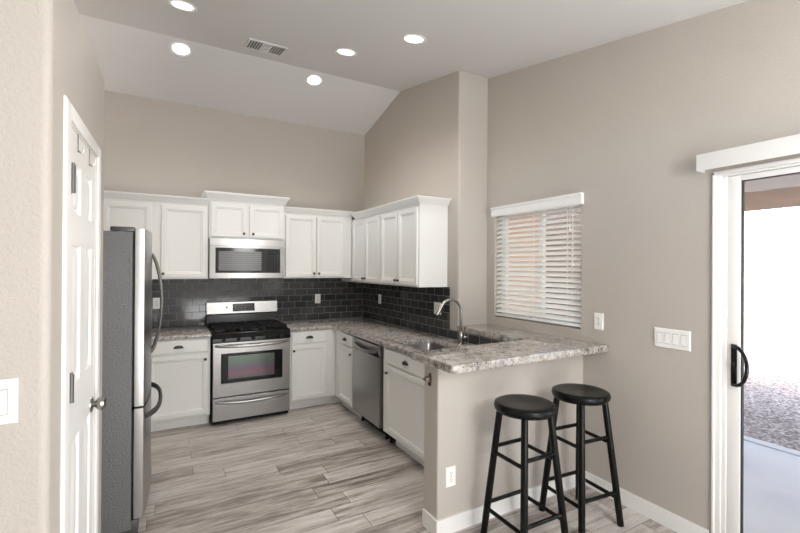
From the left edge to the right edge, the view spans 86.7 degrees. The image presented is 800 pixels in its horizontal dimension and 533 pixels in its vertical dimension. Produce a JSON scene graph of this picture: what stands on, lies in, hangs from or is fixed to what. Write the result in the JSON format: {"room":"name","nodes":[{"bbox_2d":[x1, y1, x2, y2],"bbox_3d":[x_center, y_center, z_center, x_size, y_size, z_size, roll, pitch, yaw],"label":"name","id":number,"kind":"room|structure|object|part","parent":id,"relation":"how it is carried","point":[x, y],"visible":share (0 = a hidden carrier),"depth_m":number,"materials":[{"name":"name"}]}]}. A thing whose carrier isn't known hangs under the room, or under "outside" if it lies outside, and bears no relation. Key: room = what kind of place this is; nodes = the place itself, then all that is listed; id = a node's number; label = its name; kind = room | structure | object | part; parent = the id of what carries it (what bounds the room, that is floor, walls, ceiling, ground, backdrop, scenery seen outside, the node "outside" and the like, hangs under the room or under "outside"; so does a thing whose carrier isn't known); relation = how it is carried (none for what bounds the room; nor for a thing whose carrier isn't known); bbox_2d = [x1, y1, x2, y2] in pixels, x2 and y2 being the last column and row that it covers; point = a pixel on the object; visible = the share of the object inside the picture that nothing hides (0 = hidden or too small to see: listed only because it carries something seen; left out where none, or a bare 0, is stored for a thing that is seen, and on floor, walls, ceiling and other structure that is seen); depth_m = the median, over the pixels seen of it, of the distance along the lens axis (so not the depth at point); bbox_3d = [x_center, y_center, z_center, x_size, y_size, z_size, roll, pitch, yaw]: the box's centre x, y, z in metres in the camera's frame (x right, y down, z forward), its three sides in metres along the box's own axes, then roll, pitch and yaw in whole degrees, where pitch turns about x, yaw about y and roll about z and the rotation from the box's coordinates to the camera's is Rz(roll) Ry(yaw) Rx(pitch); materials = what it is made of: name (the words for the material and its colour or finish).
{"room":"kitchen","nodes":[
{"label":"kitchen","id":0,"kind":"room"},
{"bbox_2d":[0,0,104,532],"bbox_3d":[-2.899,0.337,0.617,3.964,2.445,0.985,0,0,-29],"label":"wall","id":1,"kind":"structure","parent":0,"point":[47,55],"depth_m":1.14,"materials":[{"name":"paint"}]},
{"bbox_2d":[0,378,17,424],"bbox_3d":[-1.056,0.352,1.085,0.118,0.118,0.011,0,0,-29],"label":"light switch","id":2,"kind":"object","parent":1,"relation":"attached to","point":[8,387],"visible":1,"depth_m":1.11,"materials":[{"name":"white plastic"}]},
{"bbox_3d":[-1.036,0.352,1.095,0.034,0.068,0.001,0,0,-29],"label":"rocker frame","id":3,"kind":"part","parent":2,"relation":"part of","materials":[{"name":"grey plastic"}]},
{"bbox_2d":[60,95,100,532],"bbox_3d":[-1.170,0.529,1.569,0.011,2.088,0.669,0,0,-28],"label":"door frame","id":4,"kind":"structure","parent":1,"relation":"attached to","point":[70,116],"depth_m":1.32,"materials":[{"name":"white paint"}]},
{"bbox_2d":[68,123,106,532],"bbox_3d":[-1.195,0.551,1.564,0.142,2.045,0.532,0,0,-28],"label":"door","id":5,"kind":"structure","parent":1,"relation":"in","point":[82,403],"depth_m":1.57,"materials":[{"name":"white paint"}]},
{"bbox_2d":[77,134,83,153],"bbox_3d":[-1.125,-0.426,1.472,0.047,0.067,0.012,0,0,-28],"label":"hook","id":6,"kind":"object","parent":5,"relation":"hanging from","point":[78,151],"visible":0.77,"depth_m":1.48,"materials":[{"name":"silver metal"}]},
{"bbox_3d":[-1.199,0.552,1.567,0.038,2.018,0.503,0,0,-28],"label":"panel","id":7,"kind":"part","parent":5,"relation":"part of","materials":[{"name":"white paint"}]},
{"bbox_3d":[-1.246,0.568,1.759,0.048,0.058,0.058,0,0,-28],"label":"knob","id":8,"kind":"part","parent":5,"relation":"part of","materials":[{"name":"silver metal"}]},
{"bbox_2d":[104,90,364,326],"bbox_3d":[-3.176,-0.141,4.269,7.065,3.420,0.163,0,0,-29],"label":"wall","id":9,"kind":"structure","parent":0,"point":[152,146],"depth_m":4.84,"materials":[{"name":"paint"}]},
{"bbox_2d":[103,190,155,278],"bbox_3d":[-2.731,-0.293,4.203,0.537,0.836,0.385,0,0,-29],"label":"upper cabinet","id":10,"kind":"object","parent":9,"relation":"attached to","point":[122,209],"visible":0.36,"depth_m":4.09,"materials":[{"name":"white paint"}]},
{"bbox_3d":[-2.625,-0.254,4.078,0.405,0.726,0.019,0,0,-29],"label":"door","id":11,"kind":"part","parent":10,"relation":"part of","materials":[{"name":"white paint"}]},
{"bbox_3d":[-2.729,-0.679,4.204,0.537,0.066,0.385,0,0,-29],"label":"crown moulding","id":12,"kind":"part","parent":10,"relation":"part of","materials":[{"name":"white paint"}]},
{"bbox_2d":[155,194,208,278],"bbox_3d":[-2.288,-0.290,4.452,0.478,0.836,0.387,0,0,-29],"label":"upper cabinet","id":13,"kind":"object","parent":9,"relation":"attached to","point":[182,223],"visible":1,"depth_m":4.31,"materials":[{"name":"white paint"}]},
{"bbox_3d":[-2.286,-0.675,4.454,0.478,0.066,0.385,0,0,-29],"label":"crown moulding","id":14,"kind":"part","parent":13,"relation":"part of","materials":[{"name":"white paint"}]},
{"bbox_2d":[201,190,289,240],"bbox_3d":[-1.729,-0.539,4.753,0.881,0.483,0.413,0,0,-29],"label":"upper cabinet","id":15,"kind":"object","parent":9,"relation":"attached to","point":[231,215],"visible":0.97,"depth_m":4.58,"materials":[{"name":"white paint"}]},
{"bbox_3d":[-1.815,-0.491,4.512,0.362,0.351,0.019,0,0,-29],"label":"door","id":16,"kind":"part","parent":15,"relation":"part of","materials":[{"name":"white paint"}]},
{"bbox_3d":[-1.728,-0.737,4.753,0.881,0.088,0.413,0,0,-29],"label":"crown moulding","id":17,"kind":"part","parent":15,"relation":"part of","materials":[{"name":"white paint"}]},
{"bbox_3d":[-1.479,-0.488,4.702,0.363,0.351,0.019,0,0,-29],"label":"door","id":18,"kind":"part","parent":15,"relation":"part of","materials":[{"name":"white paint"}]},
{"bbox_2d":[208,238,284,277],"bbox_3d":[-1.727,-0.083,4.744,0.773,0.424,0.410,0,0,-29],"label":"microwave","id":19,"kind":"object","parent":9,"relation":"attached to","point":[227,258],"visible":0.98,"depth_m":4.55,"materials":[{"name":"grey metal"}]},
{"bbox_3d":[-1.640,-0.257,4.591,0.773,0.074,0.029,0,0,-29],"label":"vent panel","id":20,"kind":"part","parent":19,"relation":"part of","materials":[{"name":"silver metal"}]},
{"bbox_3d":[-1.633,-0.064,4.582,0.668,0.266,0.033,0,0,-29],"label":"black glass","id":21,"kind":"part","parent":19,"relation":"part of","materials":[{"name":"black glass"}]},
{"bbox_2d":[152,278,363,328],"bbox_3d":[-1.651,0.400,5.031,2.678,0.530,0.008,0,0,-29],"label":"tile backsplash","id":22,"kind":"structure","parent":9,"relation":"attached to","point":[184,305],"depth_m":5.05,"materials":[{"name":"black tile"}]},
{"bbox_2d":[153,298,159,308],"bbox_3d":[-2.582,0.390,4.496,0.072,0.118,0.009,0,0,-29],"label":"wall outlet","id":23,"kind":"object","parent":22,"relation":"attached to","point":[156,301],"visible":0.98,"depth_m":4.49,"materials":[{"name":"white plastic"}]},
{"bbox_2d":[315,294,320,302],"bbox_3d":[-1.040,0.407,5.367,0.072,0.118,0.009,0,0,-29],"label":"wall outlet","id":24,"kind":"object","parent":22,"relation":"attached to","point":[317,296],"visible":1,"depth_m":5.36,"materials":[{"name":"white plastic"}]},
{"bbox_2d":[284,206,354,277],"bbox_3d":[-0.893,-0.268,5.239,1.155,0.814,0.387,0,0,-29],"label":"upper cabinet","id":25,"kind":"object","parent":9,"relation":"attached to","point":[318,242],"visible":0.9,"depth_m":5.01,"materials":[{"name":"white paint"}]},
{"bbox_3d":[-1.147,-0.234,4.912,0.356,0.708,0.019,0,0,-29],"label":"door","id":26,"kind":"part","parent":25,"relation":"part of","materials":[{"name":"white paint"}]},
{"bbox_3d":[-0.891,-0.645,5.242,1.155,0.062,0.385,0,0,-29],"label":"crown moulding","id":27,"kind":"part","parent":25,"relation":"part of","materials":[{"name":"white paint"}]},
{"bbox_3d":[-0.830,-0.232,5.091,0.351,0.708,0.019,0,0,-29],"label":"door","id":28,"kind":"part","parent":25,"relation":"part of","materials":[{"name":"white paint"}]},
{"bbox_2d":[138,402,676,532],"bbox_3d":[-0.876,1.621,0.166,7.060,0.100,9.550,0,0,-29],"label":"floor","id":29,"kind":"structure","parent":0,"point":[323,468],"depth_m":3.05,"materials":[{"name":"grey wood"}]},
{"bbox_2d":[101,226,163,532],"bbox_3d":[-2.018,0.670,2.694,0.894,1.802,0.905,0,0,-29],"label":"refrigerator","id":30,"kind":"object","parent":29,"relation":"on","point":[127,347],"visible":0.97,"depth_m":2.43,"materials":[{"name":"grey paint"}]},
{"bbox_3d":[-1.725,1.141,2.859,0.078,0.635,0.903,0,0,-29],"label":"freezer drawer","id":31,"kind":"part","parent":30,"relation":"part of","materials":[{"name":"silver metal"}]},
{"bbox_3d":[-1.609,0.297,2.664,0.078,1.030,0.450,0,0,-29],"label":"door","id":32,"kind":"part","parent":30,"relation":"part of","materials":[{"name":"silver metal"}]},
{"bbox_3d":[-1.676,0.889,2.887,0.101,0.037,0.800,0,0,-29],"label":"handle","id":33,"kind":"part","parent":30,"relation":"part of","materials":[{"name":"grey metal"}]},
{"bbox_3d":[-1.639,0.244,2.856,0.081,0.670,0.030,0,0,-29],"label":"handle","id":34,"kind":"part","parent":30,"relation":"part of","materials":[{"name":"silver metal"}]},
{"bbox_2d":[151,338,209,431],"bbox_3d":[-2.269,1.137,4.314,0.566,0.874,0.645,0,0,-29],"label":"base cabinet","id":35,"kind":"object","parent":29,"relation":"on","point":[181,368],"visible":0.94,"depth_m":4.09,"materials":[{"name":"white paint"}]},
{"bbox_3d":[-2.124,0.774,4.066,0.530,0.126,0.019,0,0,-29],"label":"drawer","id":36,"kind":"part","parent":35,"relation":"part of","materials":[{"name":"white paint"}]},
{"bbox_2d":[152,326,211,340],"bbox_3d":[-2.333,0.679,4.289,0.724,0.040,0.628,0,0,-29],"label":"countertop","id":37,"kind":"structure","parent":35,"relation":"on","point":[176,333],"depth_m":4.18,"materials":[{"name":"grey stone"}]},
{"bbox_2d":[206,300,290,424],"bbox_3d":[-1.655,0.990,4.605,0.770,1.178,0.722,0,0,-29],"label":"gas range","id":38,"kind":"object","parent":29,"relation":"on","point":[250,348],"visible":0.99,"depth_m":4.37,"materials":[{"name":"silver metal"}]},
{"bbox_3d":[-1.814,0.466,4.893,0.768,0.130,0.058,0,0,-29],"label":"backguard panel","id":39,"kind":"part","parent":38,"relation":"part of","materials":[{"name":"silver metal"}]},
{"bbox_2d":[207,319,289,335],"bbox_3d":[-1.649,0.652,4.599,0.770,0.064,0.569,0,0,-29],"label":"cooktop","id":40,"kind":"object","parent":38,"relation":"in","point":[217,327],"depth_m":4.49,"materials":[{"name":"black metal"}]},
{"bbox_3d":[-1.544,1.559,4.400,0.744,0.017,0.070,0,0,-29],"label":"kick plate","id":41,"kind":"part","parent":38,"relation":"part of","materials":[{"name":"black metal"}]},
{"bbox_3d":[-1.512,1.027,4.350,0.756,0.539,0.035,0,0,-29],"label":"oven door","id":42,"kind":"part","parent":38,"relation":"part of","materials":[{"name":"silver metal"}]},
{"bbox_3d":[-1.512,1.011,4.330,0.451,0.228,0.001,0,0,-29],"label":"glass pane","id":43,"kind":"part","parent":38,"relation":"part of","materials":[{"name":"black glass"}]},
{"bbox_3d":[-1.514,1.420,4.349,0.756,0.222,0.033,0,0,-29],"label":"drawer","id":44,"kind":"part","parent":38,"relation":"part of","materials":[{"name":"silver metal"}]},
{"bbox_3d":[-1.499,1.354,4.324,0.709,0.049,0.046,0,0,-29],"label":"handle","id":45,"kind":"part","parent":38,"relation":"part of","materials":[{"name":"silver metal"}]},
{"bbox_3d":[-1.509,0.713,4.349,0.762,0.077,0.040,0,0,-29],"label":"control panel","id":46,"kind":"part","parent":38,"relation":"part of","materials":[{"name":"metal"}]},
{"bbox_3d":[-1.492,0.793,4.318,0.722,0.041,0.062,0,0,-29],"label":"handle","id":47,"kind":"part","parent":38,"relation":"part of","materials":[{"name":"silver metal"}]},
{"bbox_2d":[289,329,338,409],"bbox_3d":[-1.073,1.146,4.989,0.605,0.874,0.645,0,0,-29],"label":"base cabinet","id":48,"kind":"object","parent":29,"relation":"on","point":[313,352],"visible":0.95,"depth_m":4.72,"materials":[{"name":"white paint"}]},
{"bbox_3d":[-1.005,0.782,4.698,0.398,0.126,0.019,0,0,-29],"label":"drawer","id":49,"kind":"part","parent":48,"relation":"part of","materials":[{"name":"white paint"}]},
{"bbox_3d":[-1.007,1.158,4.697,0.398,0.594,0.019,0,0,-29],"label":"door","id":50,"kind":"part","parent":48,"relation":"part of","materials":[{"name":"white paint"}]},
{"bbox_2d":[335,330,361,417],"bbox_3d":[-0.502,1.150,5.028,0.667,0.874,1.139,0,0,-29],"label":"base cabinet","id":51,"kind":"object","parent":29,"relation":"on","point":[344,341],"visible":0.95,"depth_m":4.60,"materials":[{"name":"white paint"}]},
{"bbox_3d":[-0.587,1.160,4.571,0.019,0.594,0.385,0,0,-29],"label":"door","id":52,"kind":"part","parent":51,"relation":"part of","materials":[{"name":"white paint"}]},
{"bbox_3d":[-0.584,0.784,4.572,0.019,0.126,0.385,0,0,-29],"label":"drawer","id":53,"kind":"part","parent":51,"relation":"part of","materials":[{"name":"white paint"}]},
{"bbox_2d":[280,317,474,355],"bbox_3d":[-0.258,0.691,4.102,1.160,0.040,2.995,0,0,-29],"label":"countertop","id":54,"kind":"structure","parent":51,"relation":"on","point":[397,338],"depth_m":4.38,"materials":[{"name":"grey stone"}]},
{"bbox_2d":[409,343,447,349],"bbox_3d":[0.324,0.798,3.534,0.398,0.169,0.833,0,0,-29],"label":"sink","id":55,"kind":"object","parent":54,"relation":"in","point":[424,346],"visible":0.14,"depth_m":3.92,"materials":[{"name":"metal"}]},
{"bbox_2d":[435,298,468,344],"bbox_3d":[0.441,0.472,3.632,0.315,0.402,0.060,0,0,-19],"label":"faucet","id":56,"kind":"object","parent":54,"relation":"on","point":[461,335],"visible":1,"depth_m":3.64,"materials":[{"name":"silver metal"}]},
{"bbox_3d":[0.440,0.423,3.627,0.213,0.302,0.025,0,0,-22],"label":"spout","id":57,"kind":"part","parent":56,"relation":"part of","materials":[{"name":"silver metal"}]},
{"bbox_2d":[352,337,395,442],"bbox_3d":[-0.066,1.156,4.199,0.640,0.862,0.706,0,0,-29],"label":"dishwasher","id":58,"kind":"object","parent":29,"relation":"on","point":[368,357],"visible":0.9,"depth_m":4.03,"materials":[{"name":"grey metal"}]},
{"bbox_3d":[-0.350,0.790,4.095,0.039,0.053,0.501,0,0,-29],"label":"handle","id":59,"kind":"part","parent":58,"relation":"part of","materials":[{"name":"silver metal"}]},
{"bbox_3d":[-0.324,1.151,4.109,0.042,0.634,0.609,0,0,-29],"label":"door","id":60,"kind":"part","parent":58,"relation":"part of","materials":[{"name":"silver metal"}]},
{"bbox_3d":[-0.321,0.778,4.110,0.040,0.109,0.609,0,0,-29],"label":"control panel","id":61,"kind":"part","parent":58,"relation":"part of","materials":[{"name":"silver metal"}]},
{"bbox_3d":[-0.214,1.528,4.115,0.015,0.093,0.706,0,0,-29],"label":"kick plate","id":62,"kind":"part","parent":58,"relation":"part of","materials":[{"name":"black metal"}]},
{"bbox_2d":[383,347,424,465],"bbox_3d":[0.394,1.151,3.439,0.666,0.874,1.197,0,0,-29],"label":"base cabinet","id":63,"kind":"object","parent":29,"relation":"on","point":[403,382],"visible":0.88,"depth_m":3.47,"materials":[{"name":"white paint"}]},
{"bbox_3d":[0.048,0.785,3.452,0.019,0.126,0.685,0,0,-29],"label":"drawer","id":64,"kind":"part","parent":63,"relation":"part of","materials":[{"name":"white paint"}]},
{"bbox_2d":[480,394,568,532],"bbox_3d":[0.715,1.184,2.436,0.365,0.810,0.364,0,0,-28],"label":"bar stool","id":65,"kind":"object","parent":29,"relation":"on","point":[525,408],"visible":1,"depth_m":2.37,"materials":[{"name":"black wood"}]},
{"bbox_3d":[0.537,1.208,2.488,0.130,0.759,0.041,0,0,18],"label":"leg","id":66,"kind":"part","parent":65,"relation":"part of","materials":[{"name":"black wood"}]},
{"bbox_3d":[0.662,1.208,2.259,0.041,0.759,0.130,0,0,15],"label":"leg","id":67,"kind":"part","parent":65,"relation":"part of","materials":[{"name":"black wood"}]},
{"bbox_3d":[0.717,0.805,2.437,0.349,0.053,0.349,0,0,-28],"label":"seat","id":68,"kind":"part","parent":65,"relation":"part of","materials":[{"name":"black wood"}]},
{"bbox_3d":[0.892,1.210,2.383,0.130,0.759,0.041,0,0,18],"label":"leg","id":69,"kind":"part","parent":65,"relation":"part of","materials":[{"name":"black wood"}]},
{"bbox_2d":[539,383,623,532],"bbox_3d":[1.142,1.187,2.686,0.365,0.810,0.364,0,0,-24],"label":"bar stool","id":70,"kind":"object","parent":29,"relation":"on","point":[582,395],"visible":0.96,"depth_m":2.61,"materials":[{"name":"black wood"}]},
{"bbox_3d":[0.969,1.211,2.751,0.130,0.759,0.041,0,0,22],"label":"leg","id":71,"kind":"part","parent":70,"relation":"part of","materials":[{"name":"black wood"}]},
{"bbox_3d":[1.207,1.213,2.859,0.041,0.759,0.130,0,0,19],"label":"leg","id":72,"kind":"part","parent":70,"relation":"part of","materials":[{"name":"black wood"}]},
{"bbox_3d":[1.144,0.809,2.687,0.349,0.053,0.349,0,0,-24],"label":"seat","id":73,"kind":"part","parent":70,"relation":"part of","materials":[{"name":"black wood"}]},
{"bbox_3d":[1.077,1.211,2.513,0.041,0.759,0.130,0,0,19],"label":"leg","id":74,"kind":"part","parent":70,"relation":"part of","materials":[{"name":"black wood"}]},
{"bbox_3d":[1.315,1.213,2.621,0.130,0.759,0.041,0,0,22],"label":"leg","id":75,"kind":"part","parent":70,"relation":"part of","materials":[{"name":"black wood"}]},
{"bbox_2d":[73,0,748,134],"bbox_3d":[-0.850,-1.730,0.186,7.080,0.827,9.560,0,0,-29],"label":"ceiling","id":76,"kind":"structure","parent":0,"point":[130,40],"depth_m":3.48,"materials":[{"name":"white paint"}]},
{"bbox_2d":[169,41,192,56],"bbox_3d":[-2.000,-1.983,3.872,0.191,0.052,0.186,0,0,-34],"label":"recessed light","id":77,"kind":"object","parent":76,"relation":"in","point":[182,49],"visible":1,"depth_m":3.87,"materials":[{"name":"white paint"}]},
{"bbox_2d":[167,0,197,11],"bbox_3d":[-1.554,-1.864,3.032,0.191,0.041,0.188,0,0,-34],"label":"recessed light","id":78,"kind":"object","parent":76,"relation":"in","point":[181,5],"visible":1,"depth_m":3.03,"materials":[{"name":"white paint"}]},
{"bbox_2d":[243,38,287,56],"bbox_3d":[-1.193,-1.942,3.766,0.330,0.063,0.286,0,0,-29],"label":"ceiling vent","id":79,"kind":"object","parent":76,"relation":"in","point":[252,44],"visible":1,"depth_m":3.75,"materials":[{"name":"grey metal"}]},
{"bbox_2d":[305,74,322,85],"bbox_3d":[-0.910,-1.973,4.496,0.191,0.052,0.186,0,0,-25],"label":"recessed light","id":80,"kind":"object","parent":76,"relation":"in","point":[313,79],"visible":1,"depth_m":4.49,"materials":[{"name":"white paint"}]},
{"bbox_2d":[335,48,356,55],"bbox_3d":[-0.470,-1.863,3.688,0.191,0.041,0.188,0,0,-25],"label":"recessed light","id":81,"kind":"object","parent":76,"relation":"in","point":[341,51],"visible":1,"depth_m":3.68,"materials":[{"name":"white paint"}]},
{"bbox_2d":[402,34,425,43],"bbox_3d":[0.107,-1.736,3.241,0.191,0.041,0.188,0,0,-25],"label":"recessed light","id":82,"kind":"object","parent":76,"relation":"in","point":[408,38],"visible":1,"depth_m":3.23,"materials":[{"name":"white paint"}]},
{"bbox_2d":[364,71,487,330],"bbox_3d":[0.239,-0.239,4.911,0.487,3.660,2.075,0,0,-29],"label":"wall","id":83,"kind":"structure","parent":0,"point":[431,139],"depth_m":4.04,"materials":[{"name":"paint"}]},
{"bbox_2d":[342,207,381,283],"bbox_3d":[-0.365,-0.224,5.104,0.372,0.832,1.141,0,0,-29],"label":"upper cabinet","id":84,"kind":"object","parent":83,"relation":"attached to","point":[366,225],"visible":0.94,"depth_m":4.83,"materials":[{"name":"white paint"}]},
{"bbox_3d":[-0.491,-0.187,5.041,0.019,0.724,0.357,0,0,-29],"label":"door","id":85,"kind":"part","parent":84,"relation":"part of","materials":[{"name":"white paint"}]},
{"bbox_3d":[-0.266,-0.608,4.934,0.372,0.064,0.748,0,0,-29],"label":"crown moulding","id":86,"kind":"part","parent":84,"relation":"part of","materials":[{"name":"white paint"}]},
{"bbox_3d":[-0.307,-0.186,4.715,0.019,0.724,0.362,0,0,-29],"label":"door","id":87,"kind":"part","parent":84,"relation":"part of","materials":[{"name":"white paint"}]},
{"bbox_2d":[363,283,449,337],"bbox_3d":[-0.010,0.435,4.840,0.008,0.478,1.938,0,0,-29],"label":"tile backsplash","id":88,"kind":"structure","parent":83,"relation":"attached to","point":[404,306],"depth_m":4.63,"materials":[{"name":"black tile"}]},
{"bbox_2d":[378,294,380,303],"bbox_3d":[-0.255,0.403,5.254,0.011,0.118,0.072,0,0,-29],"label":"light switch","id":89,"kind":"object","parent":88,"relation":"attached to","point":[379,295],"visible":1,"depth_m":5.25,"materials":[{"name":"white plastic"}]},
{"bbox_2d":[434,302,440,314],"bbox_3d":[0.366,0.410,4.157,0.009,0.118,0.118,0,0,-29],"label":"wall outlet","id":90,"kind":"object","parent":88,"relation":"attached to","point":[436,304],"visible":0.69,"depth_m":4.16,"materials":[{"name":"white plastic"}]},
{"bbox_2d":[377,195,450,286],"bbox_3d":[0.118,-0.223,4.249,0.372,0.832,0.821,0,0,-29],"label":"upper cabinet","id":91,"kind":"object","parent":83,"relation":"attached to","point":[414,230],"visible":1,"depth_m":4.00,"materials":[{"name":"white paint"}]},
{"bbox_3d":[-0.109,-0.186,4.365,0.019,0.724,0.356,0,0,-29],"label":"door","id":92,"kind":"part","parent":91,"relation":"part of","materials":[{"name":"white paint"}]},
{"bbox_3d":[0.072,-0.186,4.044,0.019,0.724,0.357,0,0,-29],"label":"door","id":93,"kind":"part","parent":91,"relation":"part of","materials":[{"name":"white paint"}]},
{"bbox_3d":[0.120,-0.608,4.250,0.372,0.064,0.821,0,0,-29],"label":"crown moulding","id":94,"kind":"part","parent":91,"relation":"part of","materials":[{"name":"white paint"}]},
{"bbox_2d":[449,329,505,344],"bbox_3d":[0.721,0.633,3.542,0.008,0.084,1.040,0,0,-29],"label":"tile backsplash","id":95,"kind":"structure","parent":83,"relation":"attached to","point":[453,334],"depth_m":3.67,"materials":[{"name":"black tile"}]},
{"bbox_2d":[424,355,582,519],"bbox_3d":[0.748,1.088,2.866,1.293,1.000,0.145,0,0,-29],"label":"wall","id":96,"kind":"structure","parent":0,"point":[460,411],"depth_m":2.64,"materials":[{"name":"paint"}]},
{"bbox_2d":[423,373,431,385],"bbox_3d":[0.165,0.681,2.546,0.041,0.079,0.042,0,0,-29],"label":"bottle opener","id":97,"kind":"object","parent":96,"relation":"attached to","point":[426,378],"visible":1,"depth_m":2.54,"materials":[{"name":"grey metal"}]},
{"bbox_2d":[446,465,455,487],"bbox_3d":[0.304,1.253,2.526,0.072,0.118,0.009,0,0,-29],"label":"wall outlet","id":98,"kind":"object","parent":96,"relation":"attached to","point":[450,471],"visible":1,"depth_m":2.52,"materials":[{"name":"white plastic"}]},
{"bbox_2d":[422,474,574,532],"bbox_3d":[0.737,1.539,2.850,1.293,0.098,0.155,0,0,-29],"label":"baseboard","id":99,"kind":"structure","parent":96,"relation":"attached to","point":[470,517],"depth_m":2.61,"materials":[{"name":"white paint"}]},
{"bbox_2d":[487,0,799,532],"bbox_3d":[2.696,-0.126,0.902,0.150,3.440,7.320,0,0,-29],"label":"wall","id":100,"kind":"structure","parent":0,"point":[624,123],"depth_m":2.71,"materials":[{"name":"paint"}]},
{"bbox_2d":[501,204,581,323],"bbox_3d":[1.210,-0.029,3.604,0.050,0.993,0.935,0,0,-29],"label":"window","id":101,"kind":"structure","parent":100,"relation":"in","point":[540,215],"depth_m":3.60,"materials":[{"name":"white paint"}]},
{"bbox_2d":[490,192,583,327],"bbox_3d":[1.124,-0.044,3.551,0.107,1.000,0.973,0,0,-29],"label":"window blind","id":102,"kind":"object","parent":101,"relation":"attached to","point":[572,199],"visible":0.9,"depth_m":3.50,"materials":[{"name":"white paint"}]},
{"bbox_3d":[1.136,-0.021,3.580,0.058,0.918,0.710,0,0,-29],"label":"ladder cord","id":103,"kind":"part","parent":102,"relation":"part of","materials":[{"name":"white plastic"}]},
{"bbox_3d":[1.141,0.445,3.565,0.044,0.022,0.921,0,0,-29],"label":"rail","id":104,"kind":"part","parent":102,"relation":"part of","materials":[{"name":"white paint"}]},
{"bbox_3d":[1.210,-0.029,3.604,0.040,0.895,0.040,0,0,-29],"label":"sash rail","id":105,"kind":"part","parent":101,"relation":"part of","materials":[{"name":"white paint"}]},
{"bbox_2d":[594,313,603,329],"bbox_3d":[1.410,0.390,3.010,0.009,0.118,0.072,0,0,-29],"label":"wall outlet","id":106,"kind":"object","parent":100,"relation":"attached to","point":[598,317],"visible":1,"depth_m":3.01,"materials":[{"name":"white plastic"}]},
{"bbox_2d":[585,471,708,532],"bbox_3d":[1.541,1.544,2.756,0.014,0.098,0.825,0,0,-29],"label":"baseboard","id":107,"kind":"structure","parent":100,"relation":"attached to","point":[664,517],"depth_m":2.67,"materials":[{"name":"white paint"}]},
{"bbox_2d":[654,327,690,351],"bbox_3d":[1.654,0.439,2.574,0.011,0.118,0.208,0,0,-29],"label":"light switch","id":108,"kind":"object","parent":100,"relation":"attached to","point":[663,337],"visible":1,"depth_m":2.57,"materials":[{"name":"white plastic"}]},
{"bbox_2d":[696,134,799,172],"bbox_3d":[2.189,-0.583,1.568,0.081,0.092,1.950,0,0,-29],"label":"rail","id":109,"kind":"object","parent":100,"relation":"attached to","point":[789,145],"visible":1,"depth_m":2.18,"materials":[{"name":"white paint"}]},
{"bbox_2d":[711,157,799,532],"bbox_3d":[2.263,0.531,1.621,0.168,2.124,1.835,0,0,-29],"label":"door","id":110,"kind":"structure","parent":100,"relation":"in","point":[729,358],"depth_m":2.34,"materials":[{"name":"white paint"}]},
{"bbox_3d":[1.825,0.540,2.316,0.007,0.230,0.028,0,0,-29],"label":"handle","id":111,"kind":"part","parent":110,"relation":"part of","materials":[{"name":"black metal"}]},
{"bbox_3d":[0.903,1.091,3.566,0.335,1.000,0.919,0,0,-29],"label":"wall ledge","id":112,"kind":"object","parent":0,"visible":0},
{"bbox_2d":[411,324,607,373],"bbox_3d":[0.554,0.564,3.169,1.339,0.048,1.266,0,0,-29],"label":"breakfast bar","id":113,"kind":"object","parent":112,"relation":"on","point":[520,346],"visible":1,"depth_m":2.73,"materials":[{"name":"grey stone"}]},
{"label":"outside","id":114,"kind":"structure","parent":0,"visible":0},
{"bbox_2d":[744,357,799,450],"bbox_3d":[6.438,1.743,3.239,4.578,0.160,9.309,0,0,-29],"label":"gravel","id":115,"kind":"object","parent":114,"point":[771,388],"visible":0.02,"depth_m":5.13,"materials":[{"name":"grey gravel"}]},
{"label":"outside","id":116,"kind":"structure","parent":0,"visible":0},
{"bbox_2d":[743,440,799,532],"bbox_3d":[3.500,1.696,1.575,1.934,0.130,9.300,0,0,-29],"label":"patio","id":117,"kind":"structure","parent":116,"point":[771,501],"depth_m":3.06,"materials":[{"name":"concrete"}]},
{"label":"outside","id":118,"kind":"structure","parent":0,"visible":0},
{"bbox_2d":[745,174,799,211],"bbox_3d":[4.240,-1.008,2.135,3.730,0.570,7.550,0,0,-29],"label":"roof","id":119,"kind":"object","parent":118,"point":[783,191],"depth_m":4.63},
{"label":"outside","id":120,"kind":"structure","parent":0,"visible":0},
{"bbox_2d":[744,248,799,364],"bbox_3d":[6.880,0.763,7.330,0.200,2.150,18.000,0,0,-29],"label":"wall","id":121,"kind":"structure","parent":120,"point":[771,276],"depth_m":7.56,"materials":[{"name":"beige paint"}]},
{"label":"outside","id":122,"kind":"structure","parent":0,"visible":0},
{"bbox_2d":[744,435,799,456],"bbox_3d":[3.239,1.698,4.127,0.119,0.138,14.000,0,0,-29],"label":"edging","id":123,"kind":"object","parent":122,"point":[746,438],"depth_m":3.84,"materials":[{"name":"concrete"}]},
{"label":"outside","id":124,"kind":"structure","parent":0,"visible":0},
{"bbox_2d":[546,205,581,317],"bbox_3d":[2.607,0.390,6.463,3.900,2.760,0.068,0,0,-29],"label":"wall","id":125,"kind":"structure","parent":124,"point":[576,210],"depth_m":6.33,"materials":[{"name":"beige paint"}]},
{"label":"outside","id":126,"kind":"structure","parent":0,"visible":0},
{"bbox_2d":[509,212,538,312],"bbox_3d":[1.156,0.227,4.913,1.112,3.060,0.180,0,0,-29],"label":"wall","id":127,"kind":"structure","parent":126,"point":[532,216],"depth_m":4.97,"materials":[{"name":"beige paint"}]}
]}

